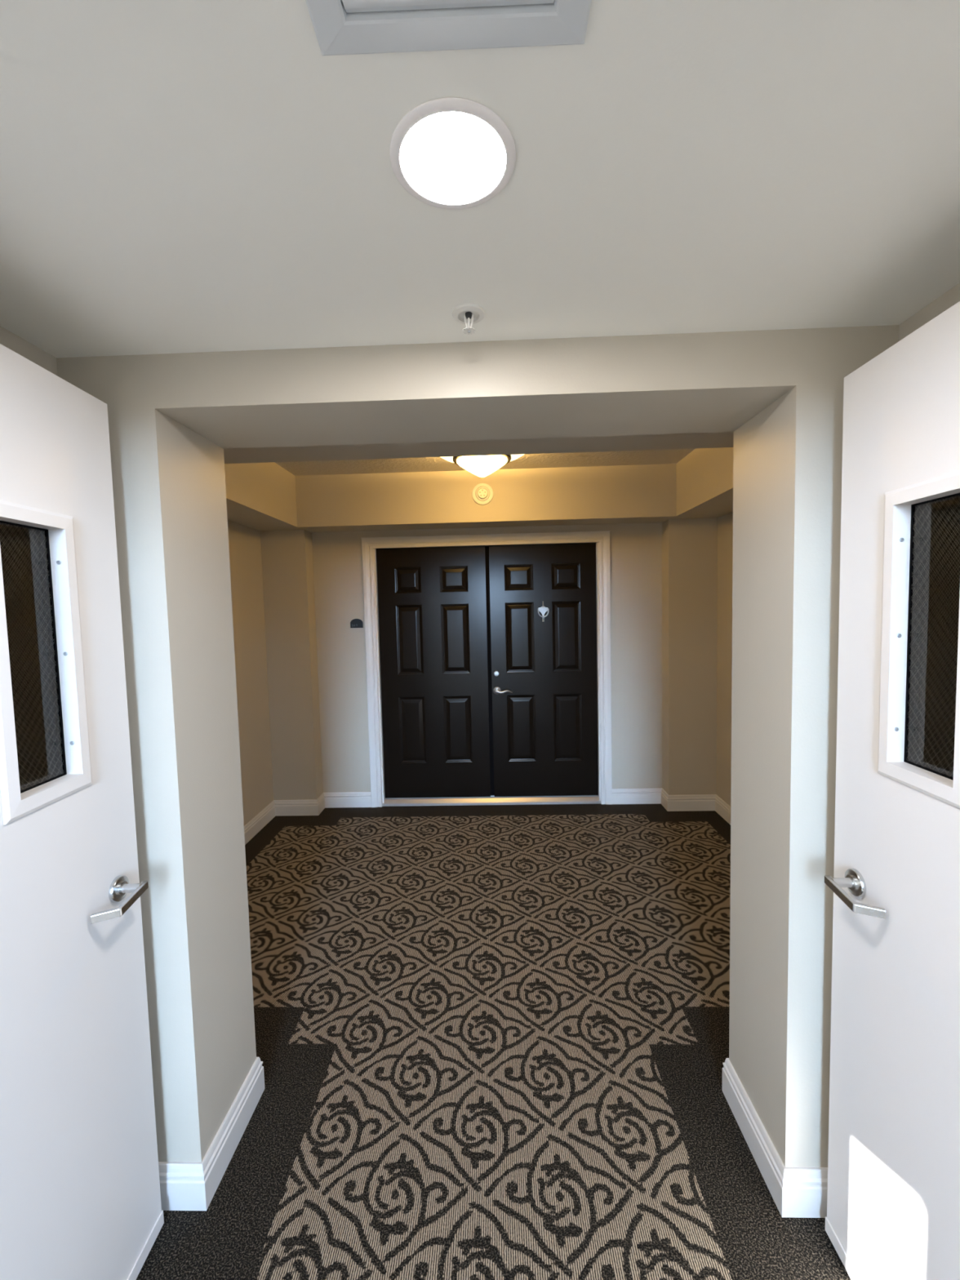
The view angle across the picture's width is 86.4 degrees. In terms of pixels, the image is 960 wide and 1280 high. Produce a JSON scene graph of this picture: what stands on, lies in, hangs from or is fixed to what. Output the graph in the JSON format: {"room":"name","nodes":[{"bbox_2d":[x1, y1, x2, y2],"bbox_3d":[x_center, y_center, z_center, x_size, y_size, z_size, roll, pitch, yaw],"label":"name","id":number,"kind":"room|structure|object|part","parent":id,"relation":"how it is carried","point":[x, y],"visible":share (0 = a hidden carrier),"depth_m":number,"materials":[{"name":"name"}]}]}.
{"room":"apartment building hallway","nodes":[
{"label":"apartment building hallway","id":0,"kind":"room"},
{"bbox_2d":[0,325,57,376],"bbox_3d":[-1.144,0.457,0.830,0.120,2.504,1.134,-1,4,2],"label":"wall","id":1,"kind":"structure","parent":0,"point":[9,340],"depth_m":1.24,"materials":[{"name":"beige paint"}]},
{"bbox_2d":[227,520,273,825],"bbox_3d":[-1.836,0.115,3.111,0.120,2.935,2.748,-1,4,2],"label":"wall","id":2,"kind":"structure","parent":0,"point":[244,542],"depth_m":3.90,"materials":[{"name":"beige paint"}]},
{"bbox_2d":[158,791,371,1210],"bbox_3d":[-1.256,1.498,2.445,1.019,0.129,3.919,-1,4,2],"label":"baseboard","id":3,"kind":"structure","parent":2,"relation":"attached to","point":[184,1185],"depth_m":1.59,"materials":[{"name":"white wood"}]},
{"bbox_2d":[260,529,323,799],"bbox_3d":[-1.558,0.297,4.262,0.361,2.413,0.160,-1,4,2],"label":"column","id":4,"kind":"structure","parent":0,"point":[286,555],"depth_m":4.18,"materials":[{"name":"beige paint"}]},
{"bbox_2d":[56,324,898,1167],"bbox_3d":[-0.004,0.171,1.517,3.873,2.935,0.336,-1,4,2],"label":"wall","id":5,"kind":"structure","parent":0,"point":[172,418],"depth_m":1.39,"materials":[{"name":"beige paint"}]},
{"bbox_2d":[223,431,733,532],"bbox_3d":[0.010,-1.041,2.911,3.633,0.391,2.598,-1,4,2],"label":"ceiling","id":6,"kind":"structure","parent":0,"point":[261,495],"depth_m":3.89,"materials":[{"name":"beige paint"}]},
{"bbox_2d":[471,483,493,504],"bbox_3d":[0.020,-1.117,3.901,0.164,0.164,0.035,-1,4,2],"label":"fire alarm","id":7,"kind":"object","parent":6,"relation":"attached to","point":[482,493],"visible":1,"depth_m":3.90,"materials":[{"name":"white plastic"}]},
{"bbox_2d":[0,0,959,358],"bbox_3d":[-0.049,-0.767,0.722,2.369,0.100,1.134,-1,4,2],"label":"ceiling","id":8,"kind":"structure","parent":0,"point":[177,176],"depth_m":0.80,"materials":[{"name":"white paint"}]},
{"bbox_2d":[305,0,591,55],"bbox_3d":[-0.035,-0.695,0.471,0.314,0.012,0.283,-1,4,1],"label":"ceiling vent","id":9,"kind":"object","parent":8,"relation":"in","point":[341,27],"visible":1,"depth_m":0.58,"materials":[{"name":"white metal"}]},
{"bbox_2d":[389,97,515,209],"bbox_3d":[-0.040,-0.716,0.764,0.187,0.008,0.187,-1,4,2],"label":"recessed light","id":10,"kind":"object","parent":8,"relation":"in","point":[446,153],"visible":1,"depth_m":0.75,"materials":[{"name":"white plastic"}]},
{"bbox_2d":[452,303,484,334],"bbox_3d":[-0.025,-0.724,1.167,0.075,0.042,0.075,-1,4,2],"label":"sprinkler","id":11,"kind":"object","parent":8,"relation":"attached to","point":[465,313],"visible":1,"depth_m":1.16,"materials":[{"name":"white metal"}]},
{"bbox_2d":[275,448,694,475],"bbox_3d":[0.006,-1.289,2.945,3.833,0.100,2.698,-1,4,2],"label":"ceiling","id":12,"kind":"structure","parent":0,"point":[672,455],"depth_m":3.71,"materials":[{"name":"grey paint"}]},
{"bbox_2d":[440,453,524,477],"bbox_3d":[0.013,-1.146,3.235,0.626,0.224,0.626,-1,4,2],"label":"flush ceiling light","id":13,"kind":"object","parent":12,"relation":"attached to","point":[482,466],"visible":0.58,"depth_m":3.17,"materials":[{"name":"white glass"}]},
{"bbox_2d":[311,522,662,792],"bbox_3d":[0.076,-0.009,4.352,3.873,2.935,0.150,-1,4,2],"label":"wall","id":14,"kind":"structure","parent":0,"point":[636,548],"depth_m":4.28,"materials":[{"name":"beige paint"}]},
{"bbox_2d":[350,618,363,627],"bbox_3d":[-1.037,-0.140,4.295,0.106,0.077,0.009,-1,4,2],"label":"number plaque","id":15,"kind":"object","parent":14,"relation":"attached to","point":[355,623],"visible":1,"depth_m":4.29,"materials":[{"name":"black plastic"}]},
{"bbox_2d":[376,545,494,798],"bbox_3d":[-0.371,0.288,4.360,0.949,2.138,0.044,-1,4,2],"label":"door","id":16,"kind":"structure","parent":14,"relation":"in","point":[434,612],"depth_m":4.34,"materials":[{"name":"black wood"}]},
{"bbox_3d":[-0.607,-0.503,4.300,0.224,0.215,0.011,-1,4,2],"label":"panel","id":17,"kind":"part","parent":16,"relation":"part of","materials":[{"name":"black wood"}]},
{"bbox_3d":[-0.595,0.000,4.332,0.224,0.590,0.011,-1,4,2],"label":"panel","id":18,"kind":"part","parent":16,"relation":"part of","materials":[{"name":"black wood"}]},
{"bbox_3d":[-0.577,0.772,4.380,0.224,0.576,0.011,-1,4,2],"label":"panel","id":19,"kind":"part","parent":16,"relation":"part of","materials":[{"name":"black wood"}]},
{"bbox_3d":[-0.219,-0.511,4.289,0.235,0.215,0.011,-1,4,2],"label":"panel","id":20,"kind":"part","parent":16,"relation":"part of","materials":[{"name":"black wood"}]},
{"bbox_3d":[-0.207,-0.009,4.320,0.235,0.590,0.011,-1,4,2],"label":"panel","id":21,"kind":"part","parent":16,"relation":"part of","materials":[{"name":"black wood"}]},
{"bbox_3d":[-0.189,0.763,4.369,0.235,0.576,0.011,-1,4,2],"label":"panel","id":22,"kind":"part","parent":16,"relation":"part of","materials":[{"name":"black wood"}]},
{"bbox_2d":[360,530,612,807],"bbox_3d":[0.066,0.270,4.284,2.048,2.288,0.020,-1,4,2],"label":"trim","id":23,"kind":"structure","parent":14,"relation":"attached to","point":[602,537],"depth_m":4.25,"materials":[{"name":"white wood"}]},
{"bbox_2d":[382,795,600,806],"bbox_3d":[0.095,1.377,4.422,1.864,0.056,0.124,-1,4,2],"label":"threshold","id":24,"kind":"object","parent":14,"relation":"attached to","point":[588,799],"depth_m":4.37,"materials":[{"name":"silver metal"}]},
{"bbox_2d":[488,542,598,796],"bbox_3d":[0.541,0.270,4.305,0.887,2.138,0.100,-1,4,2],"label":"door","id":25,"kind":"structure","parent":14,"relation":"in","point":[543,597],"depth_m":4.31,"materials":[{"name":"black wood"}]},
{"bbox_3d":[0.203,0.436,4.286,0.139,0.033,0.018,-1,4,-1],"label":"lever","id":26,"kind":"part","parent":25,"relation":"part of","materials":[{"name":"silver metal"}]},
{"bbox_3d":[0.324,-0.523,4.273,0.240,0.215,0.011,-1,4,2],"label":"panel","id":27,"kind":"part","parent":25,"relation":"part of","materials":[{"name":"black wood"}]},
{"bbox_3d":[0.336,-0.021,4.304,0.240,0.590,0.011,-1,4,2],"label":"panel","id":28,"kind":"part","parent":25,"relation":"part of","materials":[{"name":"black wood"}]},
{"bbox_3d":[0.355,0.752,4.353,0.240,0.576,0.011,-1,4,2],"label":"panel","id":29,"kind":"part","parent":25,"relation":"part of","materials":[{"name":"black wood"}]},
{"bbox_3d":[0.717,-0.532,4.261,0.239,0.215,0.011,-1,4,2],"label":"panel","id":30,"kind":"part","parent":25,"relation":"part of","materials":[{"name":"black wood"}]},
{"bbox_3d":[0.728,-0.029,4.292,0.239,0.590,0.011,-1,4,2],"label":"panel","id":31,"kind":"part","parent":25,"relation":"part of","materials":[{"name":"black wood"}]},
{"bbox_3d":[0.747,0.743,4.341,0.239,0.576,0.011,-1,4,2],"label":"panel","id":32,"kind":"part","parent":25,"relation":"part of","materials":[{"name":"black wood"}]},
{"bbox_2d":[136,804,851,1279],"bbox_3d":[0.051,1.534,2.412,3.872,0.001,4.224,-1,4,2],"label":"floor","id":33,"kind":"structure","parent":0,"point":[491,1042],"depth_m":1.89,"materials":[{"name":"carpet"}]},
{"bbox_2d":[662,517,717,795],"bbox_3d":[1.702,0.226,4.165,0.381,2.413,0.160,-1,4,2],"label":"wall","id":34,"kind":"structure","parent":0,"point":[689,545],"depth_m":4.09,"materials":[{"name":"beige paint"}]},
{"bbox_2d":[715,511,733,806],"bbox_3d":[1.914,0.032,3.000,0.120,2.935,2.748,-1,4,2],"label":"wall","id":35,"kind":"structure","parent":0,"point":[725,522],"depth_m":3.94,"materials":[{"name":"beige paint"}]},
{"bbox_2d":[612,787,827,1217],"bbox_3d":[1.359,1.441,2.368,1.014,0.129,3.919,-1,4,2],"label":"baseboard","id":36,"kind":"structure","parent":35,"relation":"attached to","point":[796,1192],"depth_m":1.53,"materials":[{"name":"white wood"}]},
{"bbox_2d":[898,282,959,341],"bbox_3d":[1.103,0.408,0.763,0.120,2.504,1.134,-1,4,2],"label":"wall","id":37,"kind":"structure","parent":0,"point":[951,297],"depth_m":1.17,"materials":[{"name":"beige paint"}]},
{"bbox_3d":[0.010,0.090,0.281,8.400,3.250,0.150,-1,4,2],"label":"wall","id":38,"kind":"structure","parent":0,"visible":0},
{"bbox_2d":[0,343,164,1279],"bbox_3d":[-0.884,0.538,0.884,0.120,2.198,0.915,-1,4,-1],"label":"door","id":39,"kind":"structure","parent":38,"relation":"in","point":[80,1194],"depth_m":1.12,"materials":[{"name":"white wood"}]},
{"bbox_3d":[-0.940,0.036,1.054,0.006,0.545,0.160,-1,4,-1],"label":"glass pane","id":40,"kind":"part","parent":39,"relation":"part of","materials":[{"name":"clear glass"}]},
{"bbox_3d":[-0.858,0.623,1.221,0.057,0.033,0.126,-1,4,-1],"label":"lever","id":41,"kind":"part","parent":39,"relation":"part of","materials":[{"name":"silver metal"}]},
{"bbox_2d":[824,301,959,1279],"bbox_3d":[0.874,0.500,0.834,0.120,2.198,0.915,-1,4,2],"label":"door","id":42,"kind":"structure","parent":38,"relation":"in","point":[893,1197],"depth_m":1.09,"materials":[{"name":"white wood"}]},
{"bbox_3d":[0.856,0.585,1.171,0.057,0.033,0.126,-1,4,2],"label":"lever","id":43,"kind":"part","parent":42,"relation":"part of","materials":[{"name":"silver metal"}]},
{"bbox_3d":[0.908,-0.005,1.002,0.006,0.545,0.160,-1,4,2],"label":"glass pane","id":44,"kind":"part","parent":42,"relation":"part of","materials":[{"name":"clear glass"}]}
]}

